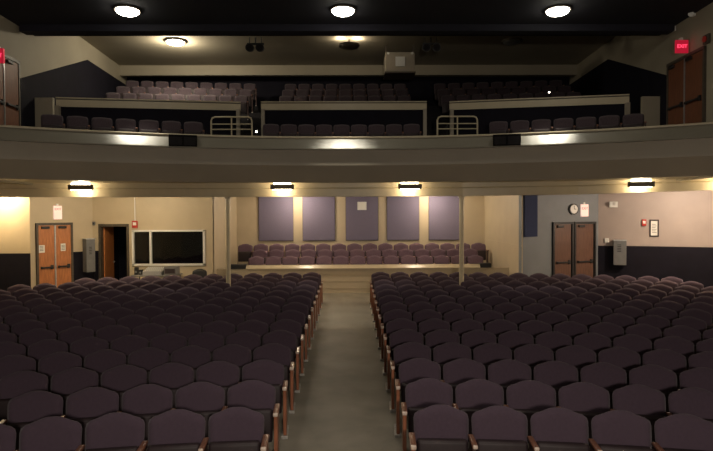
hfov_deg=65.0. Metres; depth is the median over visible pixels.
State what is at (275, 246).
seat
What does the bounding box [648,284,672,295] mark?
seat
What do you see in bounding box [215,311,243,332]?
seat
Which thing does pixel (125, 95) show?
seat
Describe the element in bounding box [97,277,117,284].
seat
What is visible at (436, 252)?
seat
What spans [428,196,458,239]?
acoustic panel
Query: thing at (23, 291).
seat
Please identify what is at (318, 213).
acoustic panel
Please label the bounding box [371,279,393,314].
seat
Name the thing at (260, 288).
seat
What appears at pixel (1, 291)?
seat
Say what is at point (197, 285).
seat
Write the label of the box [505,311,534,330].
seat
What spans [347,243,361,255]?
seat
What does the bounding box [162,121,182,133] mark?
seat
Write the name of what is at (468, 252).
seat
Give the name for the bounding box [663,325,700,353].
seat
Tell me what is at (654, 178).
ceiling
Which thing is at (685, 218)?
wall
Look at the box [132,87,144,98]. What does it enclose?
seat
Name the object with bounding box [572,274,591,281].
seat
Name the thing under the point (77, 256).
trim
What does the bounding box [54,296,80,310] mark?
seat
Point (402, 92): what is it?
seat
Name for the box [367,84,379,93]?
seat
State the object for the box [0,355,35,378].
seat
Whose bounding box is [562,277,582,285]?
seat
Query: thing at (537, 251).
wall
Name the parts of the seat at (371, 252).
backrest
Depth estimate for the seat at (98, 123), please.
13.47 m
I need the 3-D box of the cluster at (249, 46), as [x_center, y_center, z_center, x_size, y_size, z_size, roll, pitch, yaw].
[-3.019,-5.385,16.718,0.550,0.473,0.344,0,1,-1]
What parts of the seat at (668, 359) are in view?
backrest, seat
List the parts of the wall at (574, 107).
post, post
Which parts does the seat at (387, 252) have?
backrest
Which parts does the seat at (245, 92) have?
backrest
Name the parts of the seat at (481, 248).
backrest, seat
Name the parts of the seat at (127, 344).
backrest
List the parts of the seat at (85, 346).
backrest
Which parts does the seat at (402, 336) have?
post, backrest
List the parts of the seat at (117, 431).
armrest, seat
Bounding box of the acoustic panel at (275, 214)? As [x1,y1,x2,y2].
[258,197,293,240]
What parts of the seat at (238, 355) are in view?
backrest, seat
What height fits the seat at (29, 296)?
0.878 m
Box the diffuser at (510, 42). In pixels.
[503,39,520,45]
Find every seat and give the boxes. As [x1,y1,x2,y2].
[0,290,10,294]
[0,294,16,300]
[0,299,22,309]
[0,305,29,323]
[0,323,9,331]
[0,331,16,342]
[0,342,25,358]
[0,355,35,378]
[0,371,47,424]
[0,390,62,449]
[0,423,15,450]
[5,312,36,332]
[7,284,31,295]
[11,320,45,343]
[12,288,37,300]
[13,416,81,450]
[18,293,44,306]
[19,328,55,356]
[24,298,51,312]
[28,339,67,372]
[31,304,60,320]
[33,283,56,293]
[38,352,81,391]
[39,287,63,298]
[39,310,70,329]
[41,114,64,128]
[46,292,71,304]
[48,318,81,339]
[50,367,98,414]
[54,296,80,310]
[58,282,80,291]
[58,326,93,352]
[60,387,118,450]
[62,302,90,317]
[65,286,88,296]
[67,116,89,129]
[70,337,108,367]
[72,309,102,326]
[73,290,98,302]
[74,278,95,285]
[75,412,144,450]
[82,281,103,290]
[83,295,108,308]
[83,316,115,336]
[84,349,125,386]
[91,117,113,130]
[91,285,113,294]
[93,301,120,315]
[96,325,130,348]
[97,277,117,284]
[100,289,124,300]
[101,365,146,410]
[104,307,133,324]
[106,92,119,98]
[106,280,126,288]
[111,294,135,306]
[111,335,147,364]
[116,86,129,98]
[116,119,137,131]
[116,284,137,293]
[117,314,148,334]
[117,384,172,447]
[120,276,139,283]
[122,93,136,98]
[122,300,149,314]
[126,80,138,92]
[126,288,149,299]
[128,347,168,383]
[129,280,149,287]
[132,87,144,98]
[133,323,165,346]
[136,306,163,322]
[137,409,204,450]
[138,293,162,305]
[139,93,152,98]
[139,120,160,132]
[140,283,161,292]
[141,81,153,92]
[141,275,160,282]
[148,87,160,98]
[149,362,193,407]
[150,333,186,362]
[151,288,174,298]
[151,299,177,312]
[151,313,180,332]
[152,279,171,287]
[155,94,168,99]
[156,81,168,93]
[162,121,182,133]
[162,275,181,282]
[163,87,176,99]
[163,283,184,291]
[164,292,188,304]
[166,305,193,321]
[168,322,200,345]
[170,382,224,436]
[171,82,183,93]
[171,94,184,99]
[171,346,209,381]
[174,278,193,286]
[176,287,198,297]
[179,88,191,99]
[179,298,204,312]
[183,274,201,281]
[183,312,212,332]
[184,122,204,134]
[186,82,197,93]
[186,282,207,291]
[187,94,200,100]
[188,332,223,361]
[190,292,214,304]
[194,88,207,100]
[196,278,215,286]
[196,304,222,321]
[196,361,239,405]
[198,407,268,450]
[200,82,212,94]
[200,286,222,297]
[203,95,216,100]
[203,321,234,345]
[204,274,222,281]
[207,297,231,311]
[209,88,222,100]
[209,281,229,291]
[212,344,250,381]
[215,83,227,94]
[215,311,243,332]
[216,291,239,304]
[217,277,236,285]
[219,95,232,101]
[221,380,279,450]
[224,89,237,101]
[224,273,242,281]
[224,286,246,297]
[225,303,251,321]
[226,331,260,361]
[229,83,241,95]
[232,281,252,291]
[234,296,258,311]
[235,95,248,119]
[237,320,267,345]
[238,244,252,261]
[238,277,257,285]
[238,359,288,438]
[239,89,252,112]
[241,290,264,303]
[244,83,256,105]
[244,273,262,281]
[246,310,274,332]
[248,256,264,264]
[248,285,269,297]
[252,249,267,263]
[253,343,294,413]
[254,244,268,256]
[254,280,274,291]
[254,303,279,321]
[259,276,278,285]
[260,296,284,312]
[262,330,300,392]
[263,124,280,135]
[264,273,281,281]
[265,256,281,264]
[266,290,288,304]
[269,244,284,256]
[269,249,283,263]
[270,319,304,375]
[271,285,292,297]
[276,280,295,291]
[276,310,307,361]
[279,96,291,100]
[280,276,298,286]
[281,124,298,135]
[282,90,294,100]
[282,256,298,264]
[282,302,310,349]
[283,272,301,281]
[285,84,297,95]
[285,244,300,251]
[285,249,300,263]
[287,295,313,339]
[291,290,315,330]
[294,96,306,100]
[294,284,317,322]
[296,90,309,100]
[297,280,319,315]
[298,84,310,95]
[298,124,315,135]
[299,256,315,264]
[300,243,315,263]
[300,276,321,309]
[301,249,316,260]
[303,272,322,303]
[309,96,321,100]
[311,89,323,100]
[312,84,324,100]
[316,124,333,136]
[316,243,331,253]
[316,256,332,264]
[317,249,333,262]
[324,96,336,100]
[325,89,337,100]
[326,84,338,100]
[332,243,345,256]
[333,124,350,136]
[333,256,349,264]
[334,249,349,262]
[339,89,352,96]
[339,96,351,100]
[340,84,352,94]
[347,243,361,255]
[350,249,366,258]
[350,256,366,264]
[351,124,368,136]
[353,84,365,90]
[353,89,366,100]
[354,96,365,100]
[363,243,376,260]
[366,249,382,262]
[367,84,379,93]
[367,255,383,263]
[368,89,380,96]
[368,96,380,100]
[368,124,385,135]
[369,272,389,303]
[370,275,391,308]
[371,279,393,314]
[373,284,396,321]
[374,289,399,329]
[376,295,402,338]
[378,243,392,255]
[378,301,406,348]
[380,84,393,99]
[380,309,411,360]
[382,89,395,99]
[382,249,398,262]
[382,318,416,374]
[383,96,395,100]
[383,255,400,263]
[385,329,423,391]
[386,124,403,135]
[389,342,433,412]
[391,272,408,281]
[393,275,411,285]
[394,84,406,94]
[394,243,407,255]
[394,358,444,437]
[395,279,415,290]
[396,89,409,100]
[398,96,410,100]
[398,249,415,262]
[398,284,419,296]
[400,255,417,263]
[401,289,423,303]
[401,378,458,450]
[403,124,420,135]
[405,295,428,311]
[409,243,423,255]
[409,302,434,320]
[409,405,477,450]
[410,272,427,280]
[413,275,432,285]
[413,309,441,331]
[414,249,431,262]
[417,255,434,263]
[417,279,437,290]
[419,318,449,344]
[421,284,442,296]
[425,243,438,255]
[425,289,448,303]
[425,329,459,360]
[429,272,447,280]
[430,249,447,262]
[431,295,455,310]
[433,342,470,379]
[434,83,447,99]
[434,255,451,263]
[434,275,452,285]
[437,89,451,106]
[437,302,463,320]
[439,280,458,290]
[440,243,454,255]
[441,95,453,113]
[443,358,485,402]
[444,284,465,295]
[444,310,472,330]
[447,248,464,262]
[448,83,461,93]
[449,272,467,279]
[450,289,473,302]
[451,255,469,263]
[452,89,466,100]
[452,319,483,343]
[454,276,473,281]
[455,379,508,433]
[456,243,469,249]
[457,95,469,100]
[457,295,481,310]
[460,280,480,289]
[461,330,495,359]
[462,83,475,93]
[464,248,477,262]
[465,302,491,319]
[467,88,481,99]
[467,255,482,263]
[467,284,489,295]
[469,272,487,279]
[471,243,488,262]
[471,406,539,450]
[472,94,484,99]
[473,343,511,379]
[474,310,503,330]
[475,276,494,284]
[475,290,498,302]
[477,82,490,94]
[482,88,496,99]
[483,280,503,289]
[484,296,508,310]
[485,319,516,343]
[488,94,500,99]
[488,359,530,404]
[489,121,509,133]
[489,272,507,279]
[491,82,504,92]
[491,285,512,295]
[494,303,520,319]
[497,87,511,98]
[497,276,515,284]
[498,330,533,359]
[500,290,523,302]
[503,94,516,98]
[505,81,519,92]
[505,280,525,289]
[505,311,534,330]
[506,380,560,443]
[509,273,527,280]
[510,120,530,132]
[511,296,536,310]
[512,87,526,98]
[514,344,553,379]
[515,285,537,295]
[518,277,537,284]
[519,93,532,97]
[519,320,551,343]
[520,81,534,92]
[523,303,550,319]
[526,291,549,302]
[527,87,542,97]
[528,281,549,290]
[530,273,548,280]
[530,407,602,450]
[532,119,552,131]
[534,361,577,405]
[535,80,549,92]
[535,93,547,97]
[536,331,571,360]
[537,311,567,330]
[538,297,564,310]
[539,286,561,296]
[540,277,559,285]
[542,86,557,96]
[549,80,564,91]
[551,92,564,96]
[551,273,569,280]
[551,281,572,290]
[552,291,576,303]
[552,304,580,320]
[554,118,575,130]
[554,321,587,344]
[556,345,595,381]
[558,86,573,96]
[558,382,614,446]
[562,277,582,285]
[564,286,586,297]
[566,298,592,311]
[567,92,580,95]
[569,312,600,332]
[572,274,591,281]
[574,333,610,362]
[575,282,596,291]
[576,117,598,129]
[578,292,603,304]
[580,362,626,408]
[583,305,611,321]
[584,278,605,286]
[589,287,612,298]
[589,322,623,347]
[591,410,664,450]
[593,274,613,282]
[595,298,622,313]
[598,347,640,385]
[599,115,621,128]
[599,283,621,292]
[602,313,634,334]
[605,293,631,305]
[607,279,628,287]
[612,384,672,449]
[613,334,651,365]
[614,306,643,324]
[615,275,635,283]
[615,288,639,299]
[623,113,646,127]
[623,283,646,293]
[624,299,652,315]
[626,324,661,350]
[629,365,680,416]
[631,279,653,289]
[633,294,659,307]
[637,315,669,337]
[638,276,659,284]
[641,289,666,301]
[642,349,686,388]
[646,307,677,326]
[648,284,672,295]
[654,301,683,317]
[654,336,693,369]
[654,414,712,450]
[655,280,677,290]
[661,276,682,286]
[662,295,689,309]
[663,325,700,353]
[668,290,694,303]
[668,387,712,422]
[672,316,706,340]
[674,285,699,297]
[679,281,703,291]
[679,309,712,329]
[679,367,712,392]
[685,302,712,326]
[688,351,712,369]
[691,296,712,304]
[696,291,712,297]
[696,338,712,352]
[701,286,712,291]
[703,328,712,339]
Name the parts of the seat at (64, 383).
seat, backrest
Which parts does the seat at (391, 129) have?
seat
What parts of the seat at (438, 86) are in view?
backrest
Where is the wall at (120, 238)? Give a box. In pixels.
[103,227,126,279]
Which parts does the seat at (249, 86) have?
backrest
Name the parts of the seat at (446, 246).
backrest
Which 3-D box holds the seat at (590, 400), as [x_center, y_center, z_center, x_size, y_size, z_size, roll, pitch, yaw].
[2.488,2.165,5.987,0.576,0.878,0.391,0,1,8]
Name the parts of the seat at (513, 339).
backrest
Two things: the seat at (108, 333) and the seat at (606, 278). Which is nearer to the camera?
the seat at (108, 333)
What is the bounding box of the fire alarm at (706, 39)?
[702,33,710,44]
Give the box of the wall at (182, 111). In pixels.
[55,97,240,134]
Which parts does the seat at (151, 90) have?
backrest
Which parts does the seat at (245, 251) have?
seat, backrest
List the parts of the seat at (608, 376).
backrest, seat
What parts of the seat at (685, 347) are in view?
backrest, seat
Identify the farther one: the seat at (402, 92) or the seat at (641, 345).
the seat at (402, 92)
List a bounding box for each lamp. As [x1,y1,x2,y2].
[68,183,93,189]
[114,4,140,16]
[165,37,185,45]
[270,183,293,189]
[330,4,355,16]
[339,39,358,49]
[398,182,421,188]
[502,37,522,45]
[545,4,570,16]
[627,180,654,186]
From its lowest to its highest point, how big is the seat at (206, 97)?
0.878 m
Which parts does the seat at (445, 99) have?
seat, backrest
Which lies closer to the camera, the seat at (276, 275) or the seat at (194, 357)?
the seat at (194, 357)
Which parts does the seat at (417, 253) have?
backrest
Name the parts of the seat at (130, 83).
backrest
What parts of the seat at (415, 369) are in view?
post, armrest, seat, backrest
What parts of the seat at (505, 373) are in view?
seat, backrest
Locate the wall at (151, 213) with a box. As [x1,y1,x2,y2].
[92,197,213,279]
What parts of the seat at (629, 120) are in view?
seat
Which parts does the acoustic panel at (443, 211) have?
edge frame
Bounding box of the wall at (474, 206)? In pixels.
[236,196,484,264]
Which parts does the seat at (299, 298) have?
backrest, post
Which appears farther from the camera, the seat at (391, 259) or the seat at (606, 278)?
the seat at (391, 259)
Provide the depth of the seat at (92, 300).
12.17 m
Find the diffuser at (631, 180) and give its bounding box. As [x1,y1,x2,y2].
[631,180,650,181]
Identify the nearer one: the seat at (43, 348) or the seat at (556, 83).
the seat at (43, 348)
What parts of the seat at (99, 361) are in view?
seat, backrest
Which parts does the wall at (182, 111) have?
post, post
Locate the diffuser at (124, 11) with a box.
[115,7,138,16]
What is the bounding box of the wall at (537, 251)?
[519,194,597,276]
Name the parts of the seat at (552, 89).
backrest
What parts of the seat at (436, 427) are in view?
armrest, seat, leg, armrest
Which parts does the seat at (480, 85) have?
backrest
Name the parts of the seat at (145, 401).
seat, backrest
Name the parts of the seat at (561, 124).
seat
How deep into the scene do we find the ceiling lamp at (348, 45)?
17.21 m
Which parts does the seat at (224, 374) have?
backrest, seat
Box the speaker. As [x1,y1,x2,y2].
[134,267,138,274]
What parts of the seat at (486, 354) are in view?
seat, backrest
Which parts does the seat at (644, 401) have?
backrest, seat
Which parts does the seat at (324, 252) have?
backrest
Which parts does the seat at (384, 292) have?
post, backrest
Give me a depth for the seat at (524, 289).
13.42 m
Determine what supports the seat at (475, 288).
on the floor at (342, 402)
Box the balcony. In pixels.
[0,122,712,182]
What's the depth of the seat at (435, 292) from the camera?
12.85 m
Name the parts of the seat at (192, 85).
backrest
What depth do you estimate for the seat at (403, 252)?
19.56 m
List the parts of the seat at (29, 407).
seat, backrest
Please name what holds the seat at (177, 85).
on the floor at (432, 111)
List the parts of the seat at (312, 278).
backrest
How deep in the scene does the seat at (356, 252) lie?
19.54 m
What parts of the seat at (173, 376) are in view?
backrest, seat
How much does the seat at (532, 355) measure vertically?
0.878 m
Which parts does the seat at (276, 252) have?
backrest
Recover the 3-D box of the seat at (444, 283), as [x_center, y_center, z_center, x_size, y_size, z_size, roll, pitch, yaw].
[2.402,1.845,14.350,0.576,0.878,0.391,0,1,5]
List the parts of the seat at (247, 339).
backrest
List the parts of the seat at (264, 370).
backrest, seat, post, armrest, panel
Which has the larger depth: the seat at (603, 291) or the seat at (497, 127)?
the seat at (497, 127)
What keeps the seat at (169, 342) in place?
on the floor at (342, 402)
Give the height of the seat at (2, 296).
0.878 m
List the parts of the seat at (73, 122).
seat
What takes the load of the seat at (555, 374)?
on the floor at (342, 402)
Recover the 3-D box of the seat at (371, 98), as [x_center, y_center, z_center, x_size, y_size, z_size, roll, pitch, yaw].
[0.625,-3.866,18.410,0.468,0.878,0.386,0,1,1]
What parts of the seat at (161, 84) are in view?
backrest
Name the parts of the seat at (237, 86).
backrest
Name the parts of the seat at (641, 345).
backrest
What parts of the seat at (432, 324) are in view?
backrest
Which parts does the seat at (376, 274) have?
backrest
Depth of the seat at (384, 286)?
13.73 m
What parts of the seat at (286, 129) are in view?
seat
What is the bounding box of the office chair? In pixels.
[192,269,206,277]
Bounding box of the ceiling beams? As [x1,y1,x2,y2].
[19,24,674,34]
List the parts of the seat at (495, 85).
backrest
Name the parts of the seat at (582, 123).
seat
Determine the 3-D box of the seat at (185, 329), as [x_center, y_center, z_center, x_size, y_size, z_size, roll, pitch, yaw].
[-2.878,2.062,9.246,0.576,0.878,0.391,0,1,-9]
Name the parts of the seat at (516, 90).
backrest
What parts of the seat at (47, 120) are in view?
seat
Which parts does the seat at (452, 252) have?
backrest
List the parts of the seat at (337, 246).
backrest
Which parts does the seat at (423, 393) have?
panel, armrest, post, seat, backrest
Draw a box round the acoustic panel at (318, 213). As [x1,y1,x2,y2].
[302,197,334,240]
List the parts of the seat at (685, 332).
backrest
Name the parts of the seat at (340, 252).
backrest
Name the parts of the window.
pane, pane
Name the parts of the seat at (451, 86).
backrest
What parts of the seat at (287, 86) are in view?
backrest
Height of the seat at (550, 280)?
0.878 m
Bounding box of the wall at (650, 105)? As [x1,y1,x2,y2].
[641,96,659,125]
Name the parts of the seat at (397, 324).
post, backrest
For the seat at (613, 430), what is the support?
on the floor at (342, 402)
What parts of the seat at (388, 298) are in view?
post, backrest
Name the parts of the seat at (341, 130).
seat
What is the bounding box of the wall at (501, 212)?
[485,195,522,274]
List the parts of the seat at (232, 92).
backrest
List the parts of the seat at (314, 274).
backrest, post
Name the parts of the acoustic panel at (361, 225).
edge frame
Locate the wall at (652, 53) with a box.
[569,2,712,180]
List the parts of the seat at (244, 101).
backrest, seat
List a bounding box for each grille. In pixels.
[169,134,196,146]
[493,134,520,145]
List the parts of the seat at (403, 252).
backrest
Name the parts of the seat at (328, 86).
backrest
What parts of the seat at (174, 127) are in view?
seat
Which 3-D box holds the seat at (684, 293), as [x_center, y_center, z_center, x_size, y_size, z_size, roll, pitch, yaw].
[7.313,1.895,12.505,0.576,0.878,0.391,0,1,18]
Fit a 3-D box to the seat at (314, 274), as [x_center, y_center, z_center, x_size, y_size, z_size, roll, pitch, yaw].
[-1.271,1.794,16.070,0.647,0.878,0.408,0,1,0]
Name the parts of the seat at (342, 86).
backrest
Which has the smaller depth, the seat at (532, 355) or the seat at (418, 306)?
the seat at (532, 355)
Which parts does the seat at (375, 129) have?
seat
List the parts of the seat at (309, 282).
backrest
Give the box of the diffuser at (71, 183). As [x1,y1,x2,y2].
[71,183,89,184]
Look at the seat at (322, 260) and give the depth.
18.73 m
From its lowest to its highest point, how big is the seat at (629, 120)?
0.878 m
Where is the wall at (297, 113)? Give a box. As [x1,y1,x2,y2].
[261,101,426,135]
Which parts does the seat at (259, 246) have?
backrest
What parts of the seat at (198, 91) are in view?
backrest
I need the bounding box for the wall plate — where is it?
[357,202,366,209]
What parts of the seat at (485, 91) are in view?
backrest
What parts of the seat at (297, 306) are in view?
backrest, post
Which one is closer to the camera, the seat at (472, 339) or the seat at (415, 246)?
the seat at (472, 339)
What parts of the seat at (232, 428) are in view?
armrest, seat, armrest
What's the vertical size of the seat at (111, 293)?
0.878 m
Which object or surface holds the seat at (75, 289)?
on the floor at (342, 402)
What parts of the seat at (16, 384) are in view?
seat, backrest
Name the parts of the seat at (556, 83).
backrest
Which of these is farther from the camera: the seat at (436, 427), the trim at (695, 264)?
the trim at (695, 264)
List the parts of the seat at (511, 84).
backrest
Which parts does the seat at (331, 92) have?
backrest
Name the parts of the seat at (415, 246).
backrest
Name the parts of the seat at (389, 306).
post, backrest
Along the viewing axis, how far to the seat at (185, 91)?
18.93 m
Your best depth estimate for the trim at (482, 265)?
17.94 m
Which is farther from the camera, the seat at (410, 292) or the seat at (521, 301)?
the seat at (410, 292)
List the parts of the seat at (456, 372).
seat, backrest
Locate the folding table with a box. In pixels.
[131,273,182,278]
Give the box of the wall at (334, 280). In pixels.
[216,267,508,292]
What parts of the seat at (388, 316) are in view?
post, backrest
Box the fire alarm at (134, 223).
[132,197,137,227]
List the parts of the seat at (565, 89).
backrest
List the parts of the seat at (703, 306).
backrest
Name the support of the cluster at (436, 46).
hanging from the ceiling at (123, 50)
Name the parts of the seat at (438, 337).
backrest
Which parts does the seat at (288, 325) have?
backrest, seat, post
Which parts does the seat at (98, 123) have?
seat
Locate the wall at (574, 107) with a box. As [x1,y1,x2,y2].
[449,94,629,134]
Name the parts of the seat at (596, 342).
backrest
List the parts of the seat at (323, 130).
seat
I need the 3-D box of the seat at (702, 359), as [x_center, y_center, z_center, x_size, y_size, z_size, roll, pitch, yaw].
[4.653,2.108,7.234,0.576,0.878,0.391,0,1,15]
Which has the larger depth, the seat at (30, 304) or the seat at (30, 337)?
the seat at (30, 304)
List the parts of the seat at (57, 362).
seat, backrest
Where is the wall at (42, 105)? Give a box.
[35,98,54,126]
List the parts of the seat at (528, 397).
seat, backrest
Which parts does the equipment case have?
panel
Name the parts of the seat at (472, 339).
backrest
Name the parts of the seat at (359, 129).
seat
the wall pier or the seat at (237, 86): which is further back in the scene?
the seat at (237, 86)
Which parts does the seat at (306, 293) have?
backrest, post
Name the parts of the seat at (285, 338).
backrest, seat, post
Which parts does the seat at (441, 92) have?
seat, backrest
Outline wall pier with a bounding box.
[0,197,29,252]
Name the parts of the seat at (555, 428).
backrest, seat, armrest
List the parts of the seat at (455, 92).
backrest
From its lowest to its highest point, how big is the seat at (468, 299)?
0.878 m
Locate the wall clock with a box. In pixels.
[568,204,578,214]
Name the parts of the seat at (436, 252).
backrest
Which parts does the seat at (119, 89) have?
backrest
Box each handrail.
[210,116,252,135]
[437,116,477,134]
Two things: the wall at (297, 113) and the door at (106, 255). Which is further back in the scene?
the door at (106, 255)
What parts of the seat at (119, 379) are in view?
seat, backrest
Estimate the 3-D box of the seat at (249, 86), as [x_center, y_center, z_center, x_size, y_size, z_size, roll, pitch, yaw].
[-3.770,-4.639,19.879,0.468,0.878,0.386,0,1,-7]
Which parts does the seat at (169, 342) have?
backrest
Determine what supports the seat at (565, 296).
on the floor at (342, 402)
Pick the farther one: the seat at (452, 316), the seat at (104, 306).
the seat at (104, 306)
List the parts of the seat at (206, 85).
backrest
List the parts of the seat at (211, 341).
backrest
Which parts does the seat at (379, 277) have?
backrest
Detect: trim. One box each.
[0,253,30,290]
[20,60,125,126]
[73,251,92,281]
[93,251,98,280]
[479,263,490,267]
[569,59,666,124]
[598,246,622,278]
[623,246,712,287]
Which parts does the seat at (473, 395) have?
seat, backrest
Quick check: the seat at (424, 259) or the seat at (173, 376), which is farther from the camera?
the seat at (424, 259)
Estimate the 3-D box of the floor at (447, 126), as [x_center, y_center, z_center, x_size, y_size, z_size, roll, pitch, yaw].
[-0.214,-2.439,17.449,16.700,1.200,1.500,0,1,-1]
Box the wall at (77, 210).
[29,197,92,288]
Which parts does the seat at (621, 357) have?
backrest, seat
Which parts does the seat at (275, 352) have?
backrest, seat, post, panel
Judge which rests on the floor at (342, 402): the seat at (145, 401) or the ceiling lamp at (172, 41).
the seat at (145, 401)
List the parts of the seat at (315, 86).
backrest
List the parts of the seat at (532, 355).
seat, backrest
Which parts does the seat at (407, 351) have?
post, seat, backrest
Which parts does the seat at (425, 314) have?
backrest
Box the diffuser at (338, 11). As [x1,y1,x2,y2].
[332,7,353,16]
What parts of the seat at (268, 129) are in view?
seat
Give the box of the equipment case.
[164,266,179,274]
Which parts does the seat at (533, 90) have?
backrest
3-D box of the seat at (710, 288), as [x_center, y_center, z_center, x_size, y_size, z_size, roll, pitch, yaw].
[8.370,1.871,13.022,0.576,0.878,0.391,0,1,20]
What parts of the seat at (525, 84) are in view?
backrest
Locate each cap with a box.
[231,264,246,268]
[246,264,479,268]
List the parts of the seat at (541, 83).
backrest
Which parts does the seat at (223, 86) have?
backrest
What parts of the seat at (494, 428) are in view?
backrest, seat, armrest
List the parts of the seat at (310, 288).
backrest, post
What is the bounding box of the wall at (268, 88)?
[127,76,569,105]
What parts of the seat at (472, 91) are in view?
backrest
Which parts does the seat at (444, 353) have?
seat, backrest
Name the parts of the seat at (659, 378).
backrest, seat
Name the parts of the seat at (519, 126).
seat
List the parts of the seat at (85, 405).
seat, backrest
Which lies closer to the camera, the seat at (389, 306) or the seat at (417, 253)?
the seat at (389, 306)
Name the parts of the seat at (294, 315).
backrest, post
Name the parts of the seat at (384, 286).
backrest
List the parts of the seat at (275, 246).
backrest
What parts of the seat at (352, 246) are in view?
backrest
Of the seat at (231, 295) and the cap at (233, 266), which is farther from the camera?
the cap at (233, 266)
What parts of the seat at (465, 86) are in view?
backrest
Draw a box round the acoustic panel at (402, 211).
[386,196,418,240]
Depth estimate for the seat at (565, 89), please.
18.87 m
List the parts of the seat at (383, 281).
post, backrest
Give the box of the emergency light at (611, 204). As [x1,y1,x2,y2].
[609,202,617,206]
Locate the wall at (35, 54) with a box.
[0,15,126,184]
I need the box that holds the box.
[383,45,415,79]
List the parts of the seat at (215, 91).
backrest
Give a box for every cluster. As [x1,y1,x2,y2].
[245,37,264,51]
[422,37,440,51]
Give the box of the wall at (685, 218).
[598,190,712,246]
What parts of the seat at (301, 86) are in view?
backrest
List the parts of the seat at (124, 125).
seat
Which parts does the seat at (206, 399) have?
backrest, seat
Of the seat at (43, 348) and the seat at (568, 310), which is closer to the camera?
the seat at (43, 348)
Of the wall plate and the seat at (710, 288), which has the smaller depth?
the seat at (710, 288)
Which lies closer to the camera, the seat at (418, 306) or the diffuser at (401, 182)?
the seat at (418, 306)
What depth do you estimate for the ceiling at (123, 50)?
18.49 m
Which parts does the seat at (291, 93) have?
backrest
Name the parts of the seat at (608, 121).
seat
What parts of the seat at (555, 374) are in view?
backrest, seat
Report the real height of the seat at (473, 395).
0.878 m
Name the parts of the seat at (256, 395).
backrest, seat, post, armrest, panel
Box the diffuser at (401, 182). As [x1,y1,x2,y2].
[401,182,418,183]
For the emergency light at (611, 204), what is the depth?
17.34 m
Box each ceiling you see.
[0,0,712,35]
[0,176,712,182]
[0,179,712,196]
[80,36,614,64]
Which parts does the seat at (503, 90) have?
backrest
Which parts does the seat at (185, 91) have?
backrest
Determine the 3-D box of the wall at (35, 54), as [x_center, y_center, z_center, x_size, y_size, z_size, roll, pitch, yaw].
[-8.344,-3.365,15.031,0.264,4.630,12.409,0,1,-3]
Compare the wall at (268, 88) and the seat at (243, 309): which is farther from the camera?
the wall at (268, 88)
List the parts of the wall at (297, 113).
post, post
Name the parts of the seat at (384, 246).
backrest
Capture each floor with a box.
[147,292,528,450]
[241,106,449,126]
[241,124,449,135]
[244,118,260,135]
[427,117,446,135]
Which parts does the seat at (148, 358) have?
seat, backrest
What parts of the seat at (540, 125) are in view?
seat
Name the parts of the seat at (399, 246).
backrest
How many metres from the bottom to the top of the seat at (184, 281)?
0.878 m
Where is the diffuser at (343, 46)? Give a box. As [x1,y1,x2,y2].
[341,44,357,49]
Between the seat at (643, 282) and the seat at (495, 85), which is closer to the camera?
the seat at (643, 282)
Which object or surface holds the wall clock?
attached to the wall at (537, 251)
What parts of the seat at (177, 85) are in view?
backrest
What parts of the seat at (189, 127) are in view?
seat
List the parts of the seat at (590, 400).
backrest, seat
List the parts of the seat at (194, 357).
backrest, seat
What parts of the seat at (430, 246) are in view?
backrest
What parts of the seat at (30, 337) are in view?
backrest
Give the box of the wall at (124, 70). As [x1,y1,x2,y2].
[119,65,576,76]
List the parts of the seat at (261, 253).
backrest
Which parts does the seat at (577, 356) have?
backrest, seat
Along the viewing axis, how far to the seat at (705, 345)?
8.11 m
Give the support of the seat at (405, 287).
on the floor at (342, 402)
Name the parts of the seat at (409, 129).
seat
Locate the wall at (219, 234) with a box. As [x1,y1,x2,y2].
[213,197,236,273]
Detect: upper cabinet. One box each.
[82,238,95,271]
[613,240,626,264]
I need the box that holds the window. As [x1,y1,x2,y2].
[132,230,204,265]
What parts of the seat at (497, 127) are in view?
seat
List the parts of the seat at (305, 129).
seat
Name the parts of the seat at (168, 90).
backrest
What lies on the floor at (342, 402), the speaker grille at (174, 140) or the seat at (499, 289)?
the seat at (499, 289)
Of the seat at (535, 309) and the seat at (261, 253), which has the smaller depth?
the seat at (535, 309)
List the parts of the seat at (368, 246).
backrest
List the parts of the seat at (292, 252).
backrest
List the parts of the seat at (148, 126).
seat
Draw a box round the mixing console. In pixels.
[142,267,163,274]
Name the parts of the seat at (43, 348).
backrest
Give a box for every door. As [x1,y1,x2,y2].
[0,54,20,125]
[35,222,73,287]
[98,224,129,278]
[552,222,573,276]
[574,222,596,277]
[666,45,706,124]
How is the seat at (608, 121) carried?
on the floor
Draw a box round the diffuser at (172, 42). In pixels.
[166,40,183,45]
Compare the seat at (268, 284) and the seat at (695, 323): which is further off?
the seat at (268, 284)
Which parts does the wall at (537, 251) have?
acoustic panel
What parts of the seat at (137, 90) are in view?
backrest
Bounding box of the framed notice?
[649,220,658,236]
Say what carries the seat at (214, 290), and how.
on the floor at (342, 402)
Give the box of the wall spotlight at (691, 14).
[688,12,695,16]
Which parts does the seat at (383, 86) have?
backrest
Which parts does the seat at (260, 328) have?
backrest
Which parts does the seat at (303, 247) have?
backrest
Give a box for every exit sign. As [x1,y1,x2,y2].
[0,47,4,62]
[53,204,61,218]
[580,202,588,216]
[675,38,688,52]
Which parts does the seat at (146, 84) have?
backrest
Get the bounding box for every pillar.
[224,197,230,286]
[458,196,464,284]
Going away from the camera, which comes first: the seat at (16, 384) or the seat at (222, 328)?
the seat at (16, 384)
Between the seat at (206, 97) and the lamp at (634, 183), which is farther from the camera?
the seat at (206, 97)
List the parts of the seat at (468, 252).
backrest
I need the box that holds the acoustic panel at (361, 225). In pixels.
[346,197,377,240]
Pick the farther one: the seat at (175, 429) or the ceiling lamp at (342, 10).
the ceiling lamp at (342, 10)

